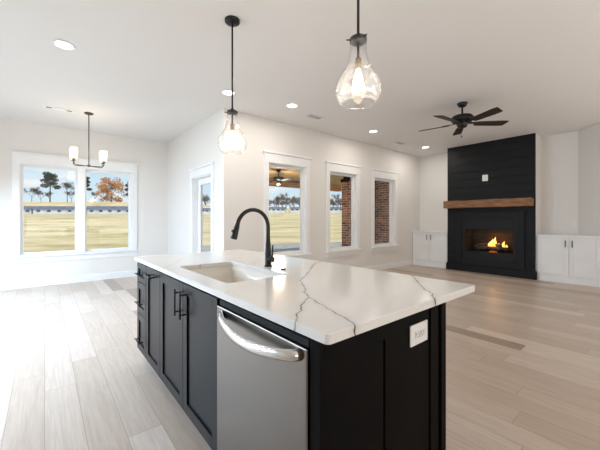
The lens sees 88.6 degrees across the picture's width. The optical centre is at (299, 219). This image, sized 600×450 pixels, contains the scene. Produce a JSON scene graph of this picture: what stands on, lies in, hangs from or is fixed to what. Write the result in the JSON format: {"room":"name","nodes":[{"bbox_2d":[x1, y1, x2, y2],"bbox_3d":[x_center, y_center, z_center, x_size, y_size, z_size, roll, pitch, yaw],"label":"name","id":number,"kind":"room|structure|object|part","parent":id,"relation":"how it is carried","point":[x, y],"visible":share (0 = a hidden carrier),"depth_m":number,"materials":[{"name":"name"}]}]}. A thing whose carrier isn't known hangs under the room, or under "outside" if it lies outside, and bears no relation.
{"room":"open-plan kitchen","nodes":[
{"label":"open-plan kitchen","id":0,"kind":"room"},
{"bbox_2d":[0,118,167,282],"bbox_3d":[-4.679,-0.268,5.901,4.344,3.013,0.150,0,0,-40],"label":"wall","id":1,"kind":"structure","parent":0,"point":[151,157],"depth_m":6.14,"materials":[{"name":"white paint"}]},
{"bbox_2d":[0,270,136,290],"bbox_3d":[-4.690,1.171,5.784,4.178,0.135,0.016,0,0,-40],"label":"baseboard","id":2,"kind":"structure","parent":1,"relation":"attached to","point":[111,275],"depth_m":5.91,"materials":[{"name":"white wood"}]},
{"bbox_2d":[10,151,138,263],"bbox_3d":[-4.370,-0.211,6.128,2.050,2.000,0.215,0,0,-40],"label":"window","id":3,"kind":"structure","parent":1,"relation":"in","point":[20,160],"depth_m":6.04,"materials":[{"name":"white wood"}]},
{"bbox_3d":[-4.760,-0.178,5.860,0.833,1.641,0.040,0,0,-40],"label":"sash","id":4,"kind":"part","parent":3,"relation":"part of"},
{"bbox_3d":[-4.319,0.674,6.067,2.050,0.030,0.055,0,0,-40],"label":"sill","id":5,"kind":"part","parent":3,"relation":"part of","materials":[{"name":"white wood"}]},
{"bbox_3d":[-4.035,-0.178,6.463,0.833,1.641,0.040,0,0,-40],"label":"sash","id":6,"kind":"part","parent":3,"relation":"part of","materials":[{"name":"white wood"}]},
{"bbox_2d":[168,108,231,253],"bbox_3d":[-2.087,-0.268,6.062,0.150,3.013,2.915,0,0,-40],"label":"wall","id":7,"kind":"structure","parent":0,"point":[206,142],"depth_m":5.62,"materials":[{"name":"white paint"}]},
{"bbox_2d":[188,162,214,252],"bbox_3d":[-1.744,0.139,5.614,0.195,2.200,1.115,0,0,-40],"label":"door","id":8,"kind":"structure","parent":7,"relation":"in","point":[198,177],"depth_m":5.89,"materials":[{"name":"white wood"}]},
{"bbox_2d":[0,0,599,156],"bbox_3d":[1.140,-1.849,3.518,10.550,0.150,11.254,0,0,-40],"label":"ceiling","id":9,"kind":"structure","parent":0,"point":[153,70],"depth_m":3.54,"materials":[{"name":"white paint"}]},
{"bbox_2d":[43,105,74,112],"bbox_3d":[-3.862,-1.769,4.930,0.400,0.008,0.120,0,0,-40],"label":"ceiling vent","id":10,"kind":"object","parent":9,"relation":"in","point":[44,106],"visible":1,"depth_m":4.92,"materials":[{"name":"grey metal"}]},
{"bbox_2d":[52,39,75,49],"bbox_3d":[-2.393,-1.768,3.117,0.196,0.011,0.196,0,0,-40],"label":"recessed light","id":11,"kind":"object","parent":9,"relation":"in","point":[62,44],"visible":1,"depth_m":3.10,"materials":[{"name":"white plastic"}]},
{"bbox_2d":[55,41,72,48],"bbox_3d":[-2.393,-1.769,3.117,0.152,0.006,0.152,0,0,-40],"label":"diffuser","id":12,"kind":"object","parent":11,"relation":"attached to","point":[61,44],"depth_m":3.11,"materials":[{"name":"white plastic"}]},
{"bbox_2d":[69,112,107,167],"bbox_3d":[-3.525,-1.323,5.132,0.516,0.901,0.246,0,0,-40],"label":"chandelier","id":13,"kind":"object","parent":9,"relation":"hanging from","point":[73,151],"visible":1,"depth_m":5.12,"materials":[{"name":"white glass"}]},
{"bbox_3d":[-3.638,-1.072,4.947,0.106,0.178,0.106,0,0,-40],"label":"lamp shade","id":14,"kind":"part","parent":13,"relation":"part of","materials":[{"name":"white glass"}]},
{"bbox_3d":[-3.525,-1.327,5.132,0.016,0.853,0.016,0,0,-40],"label":"stem","id":15,"kind":"part","parent":13,"relation":"part of","materials":[{"name":"grey metal"}]},
{"bbox_3d":[-3.323,-1.072,5.209,0.106,0.178,0.106,0,0,-40],"label":"lamp shade","id":16,"kind":"part","parent":13,"relation":"part of","materials":[{"name":"white glass"}]},
{"bbox_2d":[221,89,235,95],"bbox_3d":[-0.997,-1.768,4.286,0.196,0.011,0.196,0,0,-40],"label":"recessed light","id":17,"kind":"object","parent":9,"relation":"in","point":[225,91],"visible":0.81,"depth_m":4.28,"materials":[{"name":"white plastic"}]},
{"bbox_2d":[223,91,233,94],"bbox_3d":[-0.997,-1.769,4.286,0.152,0.006,0.152,0,0,-40],"label":"diffuser","id":18,"kind":"object","parent":17,"relation":"attached to","point":[224,92],"depth_m":4.28,"materials":[{"name":"white plastic"}]},
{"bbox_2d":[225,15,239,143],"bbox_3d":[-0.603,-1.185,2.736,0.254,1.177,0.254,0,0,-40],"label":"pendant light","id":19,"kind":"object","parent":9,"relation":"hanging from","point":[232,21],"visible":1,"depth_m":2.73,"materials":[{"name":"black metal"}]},
{"bbox_3d":[-0.603,-1.355,2.736,0.028,0.778,0.028,0,0,-40],"label":"rod","id":20,"kind":"part","parent":19,"relation":"part of","materials":[{"name":"black metal"}]},
{"bbox_2d":[229,123,235,143],"bbox_3d":[-0.603,-0.758,2.736,0.062,0.182,0.061,0,0,-40],"label":"bulb","id":21,"kind":"object","parent":19,"relation":"attached to","point":[232,139],"depth_m":2.72,"materials":[{"name":"white glass"}]},
{"bbox_2d":[286,103,297,107],"bbox_3d":[-0.121,-1.768,4.778,0.196,0.011,0.196,0,0,-40],"label":"recessed light","id":22,"kind":"object","parent":9,"relation":"in","point":[289,105],"visible":1,"depth_m":4.76,"materials":[{"name":"white plastic"}]},
{"bbox_2d":[305,114,324,119],"bbox_3d":[0.252,-1.770,5.308,0.320,0.007,0.170,0,0,-40],"label":"ceiling vent","id":23,"kind":"object","parent":9,"relation":"in","point":[313,116],"visible":1,"depth_m":5.29,"materials":[{"name":"white metal"}]},
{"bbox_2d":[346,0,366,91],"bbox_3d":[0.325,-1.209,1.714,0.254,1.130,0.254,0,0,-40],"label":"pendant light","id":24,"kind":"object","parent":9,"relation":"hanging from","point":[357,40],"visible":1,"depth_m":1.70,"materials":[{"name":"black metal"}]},
{"bbox_3d":[0.325,-0.934,1.714,0.015,0.097,0.015,0,0,-40],"label":"stem","id":25,"kind":"part","parent":24,"relation":"part of","materials":[{"name":"grey metal"}]},
{"bbox_2d":[353,57,363,91],"bbox_3d":[0.325,-0.805,1.714,0.062,0.182,0.061,0,0,-40],"label":"bulb","id":26,"kind":"object","parent":24,"relation":"attached to","point":[358,82],"depth_m":1.70,"materials":[{"name":"beige glass"}]},
{"bbox_3d":[0.325,-1.379,1.714,0.028,0.731,0.028,0,0,-40],"label":"rod","id":27,"kind":"part","parent":24,"relation":"part of","materials":[{"name":"black metal"}]},
{"bbox_2d":[419,101,508,137],"bbox_3d":[2.439,-1.508,4.696,1.248,0.533,1.257,0,0,-40],"label":"ceiling fan","id":28,"kind":"object","parent":9,"relation":"hanging from","point":[462,120],"visible":1,"depth_m":4.62,"materials":[{"name":"black metal"}]},
{"bbox_3d":[2.144,-1.461,4.956,0.470,0.038,0.142,0,0,38],"label":"blade","id":29,"kind":"part","parent":28,"relation":"part of","materials":[{"name":"brown wood"}]},
{"bbox_3d":[2.123,-1.461,4.457,0.470,0.038,0.142,0,0,-34],"label":"blade","id":30,"kind":"part","parent":28,"relation":"part of","materials":[{"name":"brown wood"}]},
{"bbox_3d":[2.626,-1.461,5.090,0.142,0.038,0.470,0,0,20],"label":"blade","id":31,"kind":"part","parent":28,"relation":"part of","materials":[{"name":"brown wood"}]},
{"bbox_3d":[2.591,-1.461,4.283,0.142,0.038,0.470,0,0,-16],"label":"blade","id":32,"kind":"part","parent":28,"relation":"part of","materials":[{"name":"brown wood"}]},
{"bbox_3d":[2.902,-1.461,4.674,0.470,0.038,0.142,0,0,2],"label":"blade","id":33,"kind":"part","parent":28,"relation":"part of","materials":[{"name":"brown wood"}]},
{"bbox_2d":[0,264,599,449],"bbox_3d":[1.121,1.299,3.502,10.500,0.120,11.254,0,0,-40],"label":"floor","id":34,"kind":"structure","parent":0,"point":[523,355],"depth_m":2.49,"materials":[{"name":"brown wood"}]},
{"bbox_2d":[134,262,145,357],"bbox_3d":[-1.060,0.796,2.771,0.750,0.885,0.304,0,0,-40],"label":"base cabinet","id":35,"kind":"object","parent":34,"relation":"on","point":[141,268],"visible":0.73,"depth_m":2.56,"materials":[{"name":"paint"}]},
{"bbox_3d":[-1.312,0.954,2.562,0.020,0.307,0.294,0,0,-40],"label":"drawer","id":36,"kind":"part","parent":35,"relation":"part of","materials":[{"name":"paint"}]},
{"bbox_3d":[-1.312,0.664,2.562,0.020,0.262,0.294,0,0,-40],"label":"drawer","id":37,"kind":"part","parent":35,"relation":"part of","materials":[{"name":"paint"}]},
{"bbox_3d":[-1.312,0.450,2.562,0.020,0.157,0.294,0,0,-40],"label":"drawer","id":38,"kind":"part","parent":35,"relation":"part of","materials":[{"name":"paint"}]},
{"bbox_2d":[144,266,161,377],"bbox_3d":[-0.840,0.796,2.506,0.750,0.885,0.382,0,0,-40],"label":"base cabinet","id":39,"kind":"object","parent":34,"relation":"on","point":[152,275],"visible":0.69,"depth_m":2.30,"materials":[{"name":"paint"}]},
{"bbox_2d":[160,273,220,449],"bbox_3d":[-0.421,0.796,2.002,0.749,0.885,0.925,0,0,-40],"label":"base cabinet","id":40,"kind":"object","parent":34,"relation":"on","point":[188,313],"visible":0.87,"depth_m":1.69,"materials":[{"name":"paint"}]},
{"bbox_3d":[-0.821,0.739,1.971,0.020,0.736,0.457,0,0,-40],"label":"door","id":41,"kind":"part","parent":40,"relation":"part of","materials":[{"name":"paint"}]},
{"bbox_3d":[-0.724,0.486,1.810,0.037,0.155,0.011,0,0,-40],"label":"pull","id":42,"kind":"part","parent":40,"relation":"part of","materials":[{"name":"black metal"}]},
{"bbox_3d":[-0.667,0.486,1.741,0.037,0.155,0.011,0,0,-40],"label":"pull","id":43,"kind":"part","parent":40,"relation":"part of","materials":[{"name":"black metal"}]},
{"bbox_3d":[-0.525,0.739,1.615,0.020,0.736,0.460,0,0,-40],"label":"door","id":44,"kind":"part","parent":40,"relation":"part of","materials":[{"name":"paint"}]},
{"bbox_2d":[134,249,474,344],"bbox_3d":[-0.291,0.339,2.102,1.042,0.030,2.379,0,0,-40],"label":"countertop","id":45,"kind":"structure","parent":40,"relation":"on","point":[326,303],"depth_m":1.42,"materials":[{"name":"stone"}]},
{"bbox_2d":[190,265,275,282],"bbox_3d":[-0.450,0.470,1.966,0.432,0.228,0.772,0,0,-40],"label":"sink","id":46,"kind":"object","parent":45,"relation":"in","point":[226,274],"visible":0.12,"depth_m":2.27,"materials":[{"name":"ceramic"}]},
{"bbox_2d":[230,208,274,266],"bbox_3d":[-0.307,0.124,2.024,0.309,0.401,0.088,0,0,-40],"label":"faucet","id":47,"kind":"object","parent":45,"relation":"on","point":[269,258],"visible":1,"depth_m":2.08,"materials":[{"name":"black metal"}]},
{"bbox_3d":[-0.308,0.051,2.045,0.262,0.256,0.033,0,0,-40],"label":"spout","id":48,"kind":"part","parent":47,"relation":"part of","materials":[{"name":"black metal"}]},
{"bbox_2d":[217,299,309,449],"bbox_3d":[0.037,0.805,1.362,0.702,0.868,0.635,0,0,-40],"label":"dishwasher","id":49,"kind":"object","parent":34,"relation":"on","point":[263,365],"visible":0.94,"depth_m":1.13,"materials":[{"name":"metal"}]},
{"bbox_3d":[-0.197,0.439,1.152,0.075,0.066,0.563,0,0,-40],"label":"handle","id":50,"kind":"part","parent":49,"relation":"part of","materials":[{"name":"metal"}]},
{"bbox_2d":[310,302,445,449],"bbox_3d":[0.344,0.796,1.162,0.770,0.885,0.058,0,0,-40],"label":"panel","id":51,"kind":"object","parent":34,"relation":"on","point":[370,390],"visible":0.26,"depth_m":1.10,"materials":[{"name":"black paint"}]},
{"bbox_2d":[410,320,426,347],"bbox_3d":[0.485,0.463,1.250,0.132,0.084,0.010,0,0,-40],"label":"outlet","id":52,"kind":"object","parent":51,"relation":"attached to","point":[418,332],"visible":1,"depth_m":1.24,"materials":[{"name":"white plastic"}]},
{"bbox_2d":[415,331,419,338],"bbox_3d":[0.471,0.463,1.236,0.028,0.028,0.006,0,0,-40],"label":"receptacle","id":53,"kind":"object","parent":52,"relation":"attached to","point":[417,333],"depth_m":1.24,"materials":[{"name":"white plastic"}]},
{"bbox_2d":[420,328,424,336],"bbox_3d":[0.500,0.463,1.260,0.028,0.028,0.006,0,0,-40],"label":"receptacle","id":54,"kind":"object","parent":52,"relation":"attached to","point":[422,330],"depth_m":1.26,"materials":[{"name":"white plastic"}]},
{"bbox_2d":[412,230,447,267],"bbox_3d":[3.550,0.774,8.210,0.440,0.930,0.979,0,0,-40],"label":"base cabinet","id":55,"kind":"object","parent":34,"relation":"on","point":[429,247],"visible":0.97,"depth_m":8.07,"materials":[{"name":"white paint"}]},
{"bbox_3d":[3.260,0.727,8.282,0.020,0.735,0.459,0,0,-40],"label":"door","id":56,"kind":"part","parent":55,"relation":"part of","materials":[{"name":"white paint"}]},
{"bbox_3d":[3.558,0.727,7.923,0.020,0.735,0.464,0,0,-40],"label":"door","id":57,"kind":"part","parent":55,"relation":"part of","materials":[{"name":"white paint"}]},
{"bbox_2d":[446,133,536,279],"bbox_3d":[4.396,-0.268,7.106,0.435,3.013,1.834,0,0,-40],"label":"fireplace","id":58,"kind":"object","parent":34,"relation":"on","point":[500,241],"visible":0.98,"depth_m":6.94,"materials":[{"name":"black paint"}]},
{"bbox_2d":[482,175,487,180],"bbox_3d":[4.228,-0.947,7.023,0.008,0.144,0.116,0,0,-40],"label":"outlet","id":59,"kind":"object","parent":58,"relation":"attached to","point":[484,177],"visible":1,"depth_m":7.02,"materials":[{"name":"white plastic"}]},
{"bbox_2d":[443,197,533,207],"bbox_3d":[4.169,-0.359,6.942,0.202,0.177,1.780,0,0,-40],"label":"mantel shelf","id":60,"kind":"object","parent":58,"relation":"attached to","point":[507,202],"visible":1,"depth_m":6.75,"materials":[{"name":"brown wood"}]},
{"bbox_3d":[4.266,0.460,6.990,0.053,0.942,1.120,0,0,-40],"label":"insert frame","id":61,"kind":"part","parent":58,"relation":"part of","materials":[{"name":"black metal"}]},
{"bbox_3d":[4.255,1.149,6.990,0.070,0.180,1.834,0,0,-40],"label":"trim","id":62,"kind":"part","parent":58,"relation":"part of","materials":[{"name":"black paint"}]},
{"bbox_2d":[536,234,599,286],"bbox_3d":[5.330,0.774,6.068,0.440,0.930,1.002,0,0,-40],"label":"base cabinet","id":63,"kind":"object","parent":34,"relation":"on","point":[562,258],"visible":0.98,"depth_m":5.94,"materials":[{"name":"white paint"}]},
{"bbox_3d":[5.047,0.727,6.131,0.020,0.735,0.482,0,0,-40],"label":"door","id":64,"kind":"part","parent":63,"relation":"part of","materials":[{"name":"white paint"}]},
{"bbox_3d":[5.346,0.727,5.772,0.020,0.735,0.441,0,0,-40],"label":"door","id":65,"kind":"part","parent":63,"relation":"part of","materials":[{"name":"white paint"}]},
{"bbox_2d":[269,167,344,184],"bbox_3d":[0.098,-1.441,8.915,6.856,0.120,4.211,0,0,-40],"label":"ceiling","id":66,"kind":"structure","parent":0,"point":[286,173],"depth_m":9.67,"materials":[{"name":"brown wood"}]},
{"bbox_2d":[269,169,299,184],"bbox_3d":[-0.584,-1.164,8.499,1.261,0.434,1.235,0,0,-40],"label":"ceiling fan","id":67,"kind":"object","parent":66,"relation":"hanging from","point":[278,179],"visible":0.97,"depth_m":8.47,"materials":[{"name":"black metal"}]},
{"bbox_2d":[269,178,341,191],"bbox_3d":[-1.024,-1.256,10.265,6.856,0.250,0.200,0,0,-40],"label":"beam","id":68,"kind":"structure","parent":66,"relation":"attached to","point":[333,187],"depth_m":10.81,"materials":[{"name":"brown wood"}]},
{"bbox_2d":[232,112,419,266],"bbox_3d":[1.164,-0.268,6.966,6.006,3.013,0.150,0,0,-40],"label":"wall","id":69,"kind":"structure","parent":0,"point":[253,134],"depth_m":6.21,"materials":[{"name":"white paint"}]},
{"bbox_2d":[263,150,311,259],"bbox_3d":[-0.257,-0.211,5.755,1.120,2.000,0.215,0,0,-40],"label":"window","id":70,"kind":"structure","parent":69,"relation":"in","point":[271,158],"depth_m":5.92,"materials":[{"name":"white wood"}]},
{"bbox_3d":[-0.285,-0.178,5.788,0.846,1.641,0.040,0,0,-40],"label":"sash","id":71,"kind":"part","parent":70,"relation":"part of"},
{"bbox_3d":[-0.206,0.674,5.694,1.120,0.030,0.055,0,0,-40],"label":"sill","id":72,"kind":"part","parent":70,"relation":"part of","materials":[{"name":"white wood"}]},
{"bbox_2d":[325,160,361,257],"bbox_3d":[0.916,-0.211,6.730,1.120,2.000,0.215,0,0,-40],"label":"window","id":73,"kind":"structure","parent":69,"relation":"in","point":[332,168],"depth_m":6.82,"materials":[{"name":"white wood"}]},
{"bbox_3d":[0.888,-0.178,6.763,0.846,1.641,0.040,0,0,-40],"label":"sash","id":74,"kind":"part","parent":73,"relation":"part of","materials":[{"name":"white wood"}]},
{"bbox_3d":[0.967,0.674,6.668,1.120,0.030,0.055,0,0,-40],"label":"sill","id":75,"kind":"part","parent":73,"relation":"part of","materials":[{"name":"white wood"}]},
{"bbox_2d":[371,168,398,252],"bbox_3d":[2.077,-0.211,7.695,1.120,2.000,0.215,0,0,-40],"label":"window","id":76,"kind":"structure","parent":69,"relation":"in","point":[381,175],"depth_m":7.83,"materials":[{"name":"white wood"}]},
{"bbox_3d":[2.050,-0.178,7.728,0.846,1.641,0.040,0,0,-40],"label":"sash","id":77,"kind":"part","parent":76,"relation":"part of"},
{"bbox_3d":[2.128,0.674,7.633,1.120,0.030,0.055,0,0,-40],"label":"sill","id":78,"kind":"part","parent":76,"relation":"part of","materials":[{"name":"white wood"}]},
{"bbox_2d":[361,260,412,269],"bbox_3d":[0.944,1.171,6.675,5.596,0.135,0.016,0,0,-40],"label":"baseboard","id":79,"kind":"structure","parent":69,"relation":"attached to","point":[407,262],"depth_m":7.79,"materials":[{"name":"white wood"}]},
{"bbox_2d":[375,181,388,243],"bbox_3d":[2.957,-0.046,10.055,0.200,2.670,2.311,0,0,-40],"label":"brick","id":80,"kind":"object","parent":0,"point":[381,188],"visible":0.07,"depth_m":10.20,"materials":[{"name":"red brick"}]},
{"bbox_2d":[420,123,599,235],"bbox_3d":[5.868,-0.268,5.550,0.580,3.013,8.039,0,0,-40],"label":"wall","id":81,"kind":"structure","parent":0,"point":[570,161],"depth_m":6.36,"materials":[{"name":"white paint"}]},
{"bbox_2d":[571,221,575,226],"bbox_3d":[5.512,0.089,6.191,0.008,0.116,0.072,0,0,-40],"label":"outlet","id":82,"kind":"object","parent":81,"relation":"attached to","point":[573,223],"visible":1,"depth_m":6.19,"materials":[{"name":"white plastic"}]},
{"bbox_3d":[0.098,1.414,8.915,6.856,0.250,4.211,0,0,-40],"label":"floor","id":83,"kind":"structure","parent":0,"visible":0},
{"bbox_2d":[341,177,350,246],"bbox_3d":[1.604,-0.046,9.939,0.430,2.670,0.400,0,0,-40],"label":"brick pillar","id":84,"kind":"structure","parent":83,"relation":"on","point":[346,181],"depth_m":9.80,"materials":[{"name":"brown brick"}]},
{"label":"outside","id":85,"kind":"structure","parent":0,"visible":0},
{"bbox_2d":[24,202,341,251],"bbox_3d":[-31.633,-3.496,144.486,256.000,9.870,253.300,0,0,-40],"label":"ground","id":86,"kind":"structure","parent":85,"point":[42,232],"depth_m":31.37,"materials":[{"name":"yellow plant"}]},
{"bbox_2d":[24,206,36,213],"bbox_3d":[-94.465,-2.821,103.531,13.281,3.250,12.058,0,0,-40],"label":"house","id":87,"kind":"structure","parent":86,"relation":"on","point":[27,209],"depth_m":101.30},
{"bbox_2d":[24,187,39,201],"bbox_3d":[-135.102,-12.735,153.823,9.054,8.867,10.616,0,0,-40],"label":"bare tree","id":88,"kind":"object","parent":86,"relation":"on","point":[34,189],"visible":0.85,"depth_m":154.70,"materials":[{"name":"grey plant"}]},
{"bbox_2d":[40,172,60,201],"bbox_3d":[-121.526,-15.839,149.899,8.272,15.083,7.910,0,0,-40],"label":"pine tree","id":89,"kind":"object","parent":86,"relation":"on","point":[47,176],"visible":0.99,"depth_m":149.50,"materials":[{"name":"green plant"}]},
{"bbox_2d":[32,206,89,213],"bbox_3d":[-79.267,-2.821,103.547,17.281,3.250,15.057,0,0,-40],"label":"house","id":90,"kind":"structure","parent":86,"relation":"on","point":[39,209],"depth_m":101.06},
{"bbox_2d":[59,182,74,201],"bbox_3d":[-113.455,-13.605,149.478,8.239,10.608,9.024,0,0,-40],"label":"bare tree","id":91,"kind":"object","parent":86,"relation":"on","point":[65,184],"visible":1,"depth_m":149.66,"materials":[{"name":"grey plant"}]},
{"bbox_2d":[65,191,74,201],"bbox_3d":[-121.557,-11.908,162.744,5.602,7.213,6.137,0,0,16],"label":"bare tree","id":92,"kind":"object","parent":86,"relation":"on","point":[71,193],"visible":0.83,"depth_m":162.87,"materials":[{"name":"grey plant"}]},
{"bbox_2d":[86,176,91,190],"bbox_3d":[-104.479,-14.703,150.129,5.294,12.811,5.016,0,0,-40],"label":"pine tree","id":93,"kind":"object","parent":86,"relation":"on","point":[87,178],"visible":0.42,"depth_m":150.30,"materials":[{"name":"green plant"}]},
{"bbox_2d":[86,206,127,213],"bbox_3d":[-62.711,-2.821,103.650,15.681,3.250,13.858,0,0,-40],"label":"house","id":94,"kind":"structure","parent":86,"relation":"on","point":[92,209],"depth_m":101.20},
{"bbox_2d":[95,177,124,201],"bbox_3d":[-92.062,-14.340,149.174,12.477,12.727,11.806,0,0,-40],"label":"leafy tree","id":95,"kind":"object","parent":86,"relation":"on","point":[103,186],"visible":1,"depth_m":148.59,"materials":[{"name":"orange plant"}]},
{"bbox_2d":[203,208,210,213],"bbox_3d":[-37.208,-3.144,119.898,11.168,2.600,10.851,0,0,-40],"label":"house","id":96,"kind":"structure","parent":86,"relation":"on","point":[205,210],"depth_m":117.34,"materials":[{"name":"white"}]},
{"bbox_2d":[269,207,286,212],"bbox_3d":[-10.818,-3.905,129.602,11.543,2.600,11.182,0,0,-40],"label":"house","id":97,"kind":"structure","parent":86,"relation":"on","point":[271,209],"depth_m":127.09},
{"bbox_2d":[274,195,284,204],"bbox_3d":[-10.128,-8.758,152.678,7.003,6.915,6.518,0,0,-40],"label":"bare tree","id":98,"kind":"object","parent":86,"relation":"on","point":[277,197],"visible":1,"depth_m":152.04,"materials":[{"name":"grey plant"}]},
{"bbox_2d":[278,192,296,207],"bbox_3d":[-7.621,-10.092,164.443,12.760,9.582,8.398,0,0,26],"label":"bare tree","id":99,"kind":"object","parent":86,"relation":"on","point":[289,198],"visible":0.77,"depth_m":164.39,"materials":[{"name":"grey plant"}]},
{"bbox_2d":[290,207,299,212],"bbox_3d":[0.770,-3.927,129.739,11.543,2.600,11.182,0,0,-40],"label":"house","id":100,"kind":"structure","parent":86,"relation":"on","point":[292,209],"depth_m":127.34,"materials":[{"name":"white"}]},
{"bbox_2d":[292,196,299,206],"bbox_3d":[0.050,-9.614,152.386,11.487,8.626,7.560,0,0,-22],"label":"bare tree","id":101,"kind":"object","parent":86,"relation":"on","point":[293,197],"visible":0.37,"depth_m":150.71,"materials":[{"name":"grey plant"}]},
{"bbox_2d":[330,207,341,212],"bbox_3d":[13.062,-3.939,129.810,11.917,2.600,11.513,0,0,-40],"label":"house","id":102,"kind":"structure","parent":86,"relation":"on","point":[332,209],"depth_m":127.27,"materials":[{"name":"white"}]},
{"bbox_2d":[331,194,341,206],"bbox_3d":[19.868,-9.234,152.452,10.475,7.866,6.894,0,0,-19],"label":"bare tree","id":103,"kind":"object","parent":86,"relation":"on","point":[337,197],"visible":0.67,"depth_m":152.48,"materials":[{"name":"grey plant"}]},
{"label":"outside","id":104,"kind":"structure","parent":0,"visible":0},
{"bbox_2d":[203,242,341,251],"bbox_3d":[-2.295,1.472,15.125,16.200,0.135,8.400,0,0,-40],"label":"patio","id":105,"kind":"structure","parent":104,"point":[277,247],"depth_m":15.93,"materials":[{"name":"grey concrete"}]}
]}

